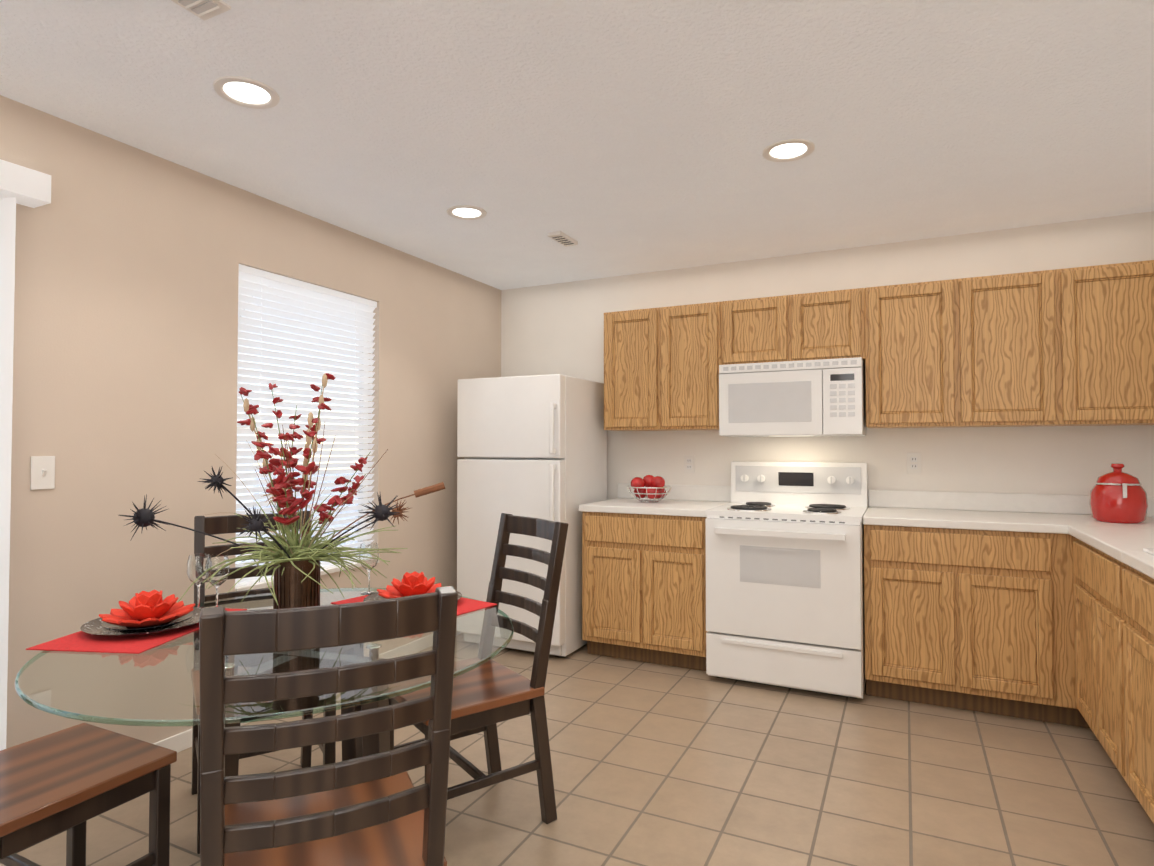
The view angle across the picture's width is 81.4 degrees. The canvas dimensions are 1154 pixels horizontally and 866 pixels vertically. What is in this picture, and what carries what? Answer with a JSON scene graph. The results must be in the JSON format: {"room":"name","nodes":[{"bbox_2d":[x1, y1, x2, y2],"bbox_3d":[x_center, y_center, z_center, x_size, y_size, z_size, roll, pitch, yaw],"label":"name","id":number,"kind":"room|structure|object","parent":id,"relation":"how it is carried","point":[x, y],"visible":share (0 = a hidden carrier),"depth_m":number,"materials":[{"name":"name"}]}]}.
{"room":"kitchen","nodes":[
{"label":"kitchen","id":0,"kind":"room"},
{"bbox_2d":[0,95,500,748],"bbox_3d":[-2.216,0.078,1.818,0.150,2.440,7.200,-1,-1,26],"label":"wall","id":1,"kind":"structure","parent":0,"point":[130,259],"depth_m":2.70,"materials":[{"name":"paint"}]},
{"bbox_2d":[0,159,50,750],"bbox_3d":[-2.257,0.177,1.435,0.108,2.145,1.900,-1,-1,26],"label":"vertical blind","id":2,"kind":"object","parent":1,"relation":"attached to","point":[24,186],"visible":0.82,"depth_m":2.19,"materials":[{"name":"white plastic"}]},
{"bbox_2d":[30,456,54,489],"bbox_3d":[-1.863,0.139,2.345,0.020,0.116,0.072,-1,-1,26],"label":"light switch","id":3,"kind":"object","parent":1,"relation":"attached to","point":[42,472],"visible":1,"depth_m":2.34,"materials":[{"name":"white plastic"}]},
{"bbox_2d":[235,298,378,590],"bbox_3d":[-1.388,-0.017,3.469,0.132,1.500,0.910,-1,-1,26],"label":"window","id":4,"kind":"structure","parent":1,"relation":"in","point":[260,585],"depth_m":3.57,"materials":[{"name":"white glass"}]},
{"bbox_2d":[235,264,376,586],"bbox_3d":[-1.371,-0.028,3.461,0.040,1.474,0.902,-1,-1,26],"label":"window blinds","id":5,"kind":"object","parent":4,"relation":"attached to","point":[256,284],"visible":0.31,"depth_m":3.43,"materials":[{"name":"white plastic"}]},
{"bbox_2d":[153,624,462,752],"bbox_3d":[-2.077,1.258,1.724,0.159,0.075,7.199,-1,-1,26],"label":"baseboard","id":6,"kind":"structure","parent":1,"relation":"attached to","point":[181,741],"depth_m":2.81,"materials":[{"name":"white wood"}]},
{"bbox_2d":[0,633,1153,865],"bbox_3d":[-0.388,1.328,0.897,4.920,0.100,8.200,-1,-1,26],"label":"floor","id":7,"kind":"structure","parent":0,"point":[658,765],"depth_m":2.49,"materials":[{"name":"tile"}]},
{"bbox_2d":[0,723,176,865],"bbox_3d":[-1.359,0.793,1.620,0.425,1.005,0.536,-1,-1,26],"label":"bench","id":8,"kind":"object","parent":7,"relation":"on","point":[72,780],"visible":1,"depth_m":1.69,"materials":[{"name":"brown wood"}]},
{"bbox_2d":[191,511,335,853],"bbox_3d":[-1.134,0.810,2.409,0.425,1.005,0.535,1,-1,-32],"label":"chair","id":9,"kind":"object","parent":7,"relation":"on","point":[213,525],"visible":0.35,"depth_m":2.48,"materials":[{"name":"brown wood"}]},
{"bbox_2d":[15,588,513,776],"bbox_3d":[-0.754,0.918,1.798,1.164,0.761,1.164,-1,-1,26],"label":"dining table","id":10,"kind":"object","parent":7,"relation":"on","point":[350,701],"visible":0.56,"depth_m":1.57,"materials":[{"name":"clear glass"}]},
{"bbox_2d":[26,589,246,653],"bbox_3d":[-1.182,0.487,1.852,0.304,0.100,0.440,0,-1,6],"label":"place setting","id":11,"kind":"object","parent":10,"relation":"on","point":[141,622],"visible":1,"depth_m":1.78,"materials":[{"name":"red fabric"}]},
{"bbox_2d":[186,553,209,607],"bbox_3d":[-1.145,0.453,2.032,0.066,0.168,0.066,-1,-1,26],"label":"wine glass","id":12,"kind":"object","parent":10,"relation":"on","point":[196,563],"visible":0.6,"depth_m":2.01,"materials":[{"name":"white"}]},
{"bbox_2d":[205,555,229,610],"bbox_3d":[-1.078,0.453,2.010,0.066,0.168,0.066,-1,-1,26],"label":"wine glass","id":13,"kind":"object","parent":10,"relation":"on","point":[221,573],"visible":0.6,"depth_m":1.99,"materials":[{"name":"white"}]},
{"bbox_2d":[118,373,444,608],"bbox_3d":[-0.804,0.182,1.875,0.753,0.712,0.619,-1,-1,26],"label":"flower arrangement","id":14,"kind":"object","parent":10,"relation":"on","point":[295,560],"visible":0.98,"depth_m":1.77,"materials":[{"name":"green plant"}]},
{"bbox_2d":[359,542,378,594],"bbox_3d":[-0.705,0.458,2.273,0.066,0.168,0.066,-1,-1,26],"label":"wine glass","id":15,"kind":"object","parent":10,"relation":"on","point":[370,562],"visible":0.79,"depth_m":2.25,"materials":[{"name":"white"}]},
{"bbox_2d":[331,571,496,615],"bbox_3d":[-0.519,0.493,2.130,0.440,0.100,0.304,-1,-2,36],"label":"place setting","id":16,"kind":"object","parent":10,"relation":"on","point":[414,583],"visible":0.42,"depth_m":2.11,"materials":[{"name":"red fabric"}]},
{"bbox_2d":[199,586,457,865],"bbox_3d":[-0.507,0.787,1.345,0.425,1.005,0.536,1,-1,-25],"label":"chair","id":17,"kind":"object","parent":7,"relation":"on","point":[379,809],"visible":1,"depth_m":1.15,"materials":[{"name":"brown wood"}]},
{"bbox_2d":[388,513,568,823],"bbox_3d":[-0.354,0.808,2.319,0.536,1.005,0.425,1,-2,-36],"label":"chair","id":18,"kind":"object","parent":7,"relation":"on","point":[489,695],"visible":0.83,"depth_m":2.26,"materials":[{"name":"brown wood"}]},
{"bbox_2d":[457,374,606,656],"bbox_3d":[-0.288,0.507,4.367,0.735,1.690,0.740,-1,-1,26],"label":"refrigerator","id":19,"kind":"object","parent":7,"relation":"on","point":[534,446],"visible":0.69,"depth_m":4.09,"materials":[{"name":"white metal"}]},
{"bbox_2d":[582,512,706,670],"bbox_3d":[0.506,0.911,4.130,0.775,0.872,0.617,-1,-1,26],"label":"base cabinet","id":20,"kind":"object","parent":7,"relation":"on","point":[644,576],"depth_m":3.86,"materials":[{"name":"brown wood"}]},
{"bbox_2d":[579,483,730,516],"bbox_3d":[0.500,0.403,4.139,0.788,0.140,0.627,-1,-1,26],"label":"countertop","id":21,"kind":"structure","parent":20,"relation":"on","point":[682,500],"depth_m":4.20,"materials":[{"name":"white laminate"}]},
{"bbox_2d":[626,475,671,502],"bbox_3d":[0.454,0.347,4.214,0.287,0.170,0.287,-1,-1,26],"label":"fruit bowl","id":22,"kind":"object","parent":21,"relation":"on","point":[654,488],"visible":1,"depth_m":4.16,"materials":[{"name":"red food"}]},
{"bbox_2d":[705,461,867,698],"bbox_3d":[1.175,0.754,3.722,0.781,1.170,0.735,-1,-1,26],"label":"stove","id":23,"kind":"object","parent":7,"relation":"on","point":[784,574],"visible":1,"depth_m":3.46,"materials":[{"name":"white metal"}]},
{"bbox_2d":[864,525,1057,723],"bbox_3d":[1.911,0.897,3.443,0.774,0.872,0.617,-1,-1,26],"label":"base cabinet","id":24,"kind":"object","parent":7,"relation":"on","point":[1052,628],"depth_m":3.16,"materials":[{"name":"brown wood"}]},
{"bbox_2d":[863,490,1062,533],"bbox_3d":[1.929,0.388,3.437,0.828,0.140,0.632,-1,-1,26],"label":"countertop","id":25,"kind":"structure","parent":24,"relation":"on","point":[1012,512],"depth_m":3.53,"materials":[{"name":"white laminate"}]},
{"bbox_2d":[1066,534,1153,780],"bbox_3d":[2.254,0.876,2.481,0.546,0.872,0.852,-1,-1,26],"label":"base cabinet","id":26,"kind":"object","parent":7,"relation":"on","point":[1102,587],"depth_m":2.55,"materials":[{"name":"brown wood"}]},
{"bbox_2d":[1043,494,1153,578],"bbox_3d":[1.802,0.349,1.589,0.567,0.140,4.067,-1,-1,26],"label":"countertop","id":27,"kind":"structure","parent":26,"relation":"on","point":[1124,543],"depth_m":2.75,"materials":[{"name":"white laminate"}]},
{"bbox_2d":[1089,463,1147,523],"bbox_3d":[2.507,0.275,3.110,0.213,0.270,0.217,-1,-1,26],"label":"canister","id":28,"kind":"object","parent":27,"relation":"on","point":[1117,495],"visible":1,"depth_m":3.04,"materials":[{"name":"ceramic"}]},
{"bbox_2d":[1143,548,1153,554],"bbox_3d":[1.899,0.321,1.750,0.464,0.460,0.824,-1,-1,26],"label":"sink","id":29,"kind":"object","parent":27,"relation":"in","point":[1150,551],"visible":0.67,"depth_m":2.18,"materials":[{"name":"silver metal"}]},
{"bbox_2d":[1122,612,1153,823],"bbox_3d":[1.878,0.946,1.746,0.514,0.700,0.899,-1,-1,26],"label":"base cabinet","id":30,"kind":"object","parent":7,"relation":"on","point":[1137,628],"depth_m":2.13,"materials":[{"name":"brown wood"}]},
{"bbox_2d":[0,0,1153,289],"bbox_3d":[-0.388,-1.211,0.952,4.920,0.100,8.200,-1,-1,26],"label":"ceiling","id":31,"kind":"structure","parent":0,"point":[612,138],"depth_m":2.38,"materials":[{"name":"paint"}]},
{"bbox_2d":[171,0,230,20],"bbox_3d":[-1.048,-1.137,1.673,0.110,0.015,0.330,-1,-1,26],"label":"ceiling vent","id":32,"kind":"object","parent":31,"relation":"in","point":[204,10],"visible":1,"depth_m":1.78,"materials":[{"name":"white metal"}]},
{"bbox_2d":[213,76,279,108],"bbox_3d":[-1.097,-1.129,2.232,0.200,0.008,0.200,-1,-1,26],"label":"recessed light","id":33,"kind":"object","parent":31,"relation":"in","point":[246,92],"visible":1,"depth_m":2.23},
{"bbox_2d":[447,205,486,219],"bbox_3d":[-0.553,-1.104,3.368,0.200,0.008,0.200,-1,-1,26],"label":"recessed light","id":34,"kind":"object","parent":31,"relation":"in","point":[466,212],"visible":0.98,"depth_m":3.37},
{"bbox_2d":[547,231,577,246],"bbox_3d":[-0.078,-1.089,3.770,0.080,0.021,0.220,-1,-1,26],"label":"ceiling vent","id":35,"kind":"object","parent":31,"relation":"in","point":[562,238],"visible":1,"depth_m":3.74,"materials":[{"name":"white metal"}]},
{"bbox_2d":[762,139,814,161],"bbox_3d":[0.840,-1.119,2.666,0.200,0.008,0.200,-1,-1,26],"label":"recessed light","id":36,"kind":"object","parent":31,"relation":"in","point":[787,150],"visible":1,"depth_m":2.66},
{"bbox_2d":[501,211,1153,507],"bbox_3d":[1.225,0.129,4.226,4.220,2.440,0.150,-1,-1,26],"label":"wall","id":37,"kind":"structure","parent":0,"point":[557,328],"depth_m":3.91,"materials":[{"name":"paint"}]},
{"bbox_2d":[604,306,671,430],"bbox_3d":[0.434,-0.398,4.361,0.448,0.760,0.316,-1,-1,26],"label":"upper cabinet","id":38,"kind":"object","parent":37,"relation":"attached to","point":[637,343],"depth_m":4.22,"materials":[{"name":"brown wood"}]},
{"bbox_2d":[684,455,694,472],"bbox_3d":[0.731,0.202,4.375,0.072,0.116,0.009,-1,-1,26],"label":"electrical outlet","id":39,"kind":"object","parent":37,"relation":"attached to","point":[689,463],"visible":1,"depth_m":4.37,"materials":[{"name":"white plastic"}]},
{"bbox_2d":[672,302,723,430],"bbox_3d":[0.718,-0.401,4.222,0.449,0.760,0.316,-1,-1,26],"label":"upper cabinet","id":40,"kind":"object","parent":37,"relation":"attached to","point":[697,329],"depth_m":4.05,"materials":[{"name":"brown wood"}]},
{"bbox_2d":[720,294,803,364],"bbox_3d":[1.127,-0.591,4.026,0.461,0.388,0.316,-1,-1,26],"label":"upper cabinet","id":41,"kind":"object","parent":37,"relation":"attached to","point":[765,329],"depth_m":3.88,"materials":[{"name":"brown wood"}]},
{"bbox_2d":[719,357,865,436],"bbox_3d":[1.256,-0.188,3.907,0.765,0.415,0.402,-1,-1,26],"label":"microwave","id":42,"kind":"object","parent":41,"relation":"attached to","point":[823,397],"visible":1,"depth_m":3.72,"materials":[{"name":"white plastic"}]},
{"bbox_2d":[804,287,867,360],"bbox_3d":[1.423,-0.594,3.882,0.461,0.388,0.316,-1,-1,26],"label":"upper cabinet","id":43,"kind":"object","parent":37,"relation":"attached to","point":[835,322],"depth_m":3.71,"materials":[{"name":"brown wood"}]},
{"bbox_2d":[907,453,920,472],"bbox_3d":[1.908,0.170,3.800,0.072,0.116,0.009,-1,-1,26],"label":"electrical outlet","id":44,"kind":"object","parent":37,"relation":"attached to","point":[913,462],"visible":1,"depth_m":3.80,"materials":[{"name":"white plastic"}]},
{"bbox_2d":[864,277,975,427],"bbox_3d":[1.854,-0.413,3.667,0.500,0.760,0.316,-1,-1,26],"label":"upper cabinet","id":45,"kind":"object","parent":37,"relation":"attached to","point":[920,366],"depth_m":3.52,"materials":[{"name":"brown wood"}]},
{"bbox_2d":[976,267,1079,426],"bbox_3d":[2.214,-0.417,3.491,0.562,0.760,0.316,-1,-1,26],"label":"upper cabinet","id":46,"kind":"object","parent":37,"relation":"attached to","point":[1067,347],"depth_m":3.32,"materials":[{"name":"brown wood"}]},
{"bbox_2d":[1080,260,1153,425],"bbox_3d":[2.614,-0.421,3.296,0.593,0.760,0.316,-1,-1,26],"label":"upper cabinet","id":47,"kind":"object","parent":37,"relation":"attached to","point":[1117,300],"depth_m":3.16,"materials":[{"name":"brown wood"}]},
{"label":"outside","id":48,"kind":"structure","parent":0,"visible":0},
{"bbox_2d":[235,469,357,565],"bbox_3d":[-21.003,1.811,9.404,39.400,0.100,70.000,-1,-1,26],"label":"ground","id":49,"kind":"structure","parent":48,"point":[236,562],"depth_m":17.70,"materials":[{"name":"white"}]},
{"bbox_2d":[236,286,254,540],"bbox_3d":[-9.957,-1.392,4.631,4.300,6.100,15.800,-1,-1,26],"label":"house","id":50,"kind":"structure","parent":49,"relation":"on","point":[244,442],"depth_m":10.42,"materials":[{"name":"white"}]}
]}

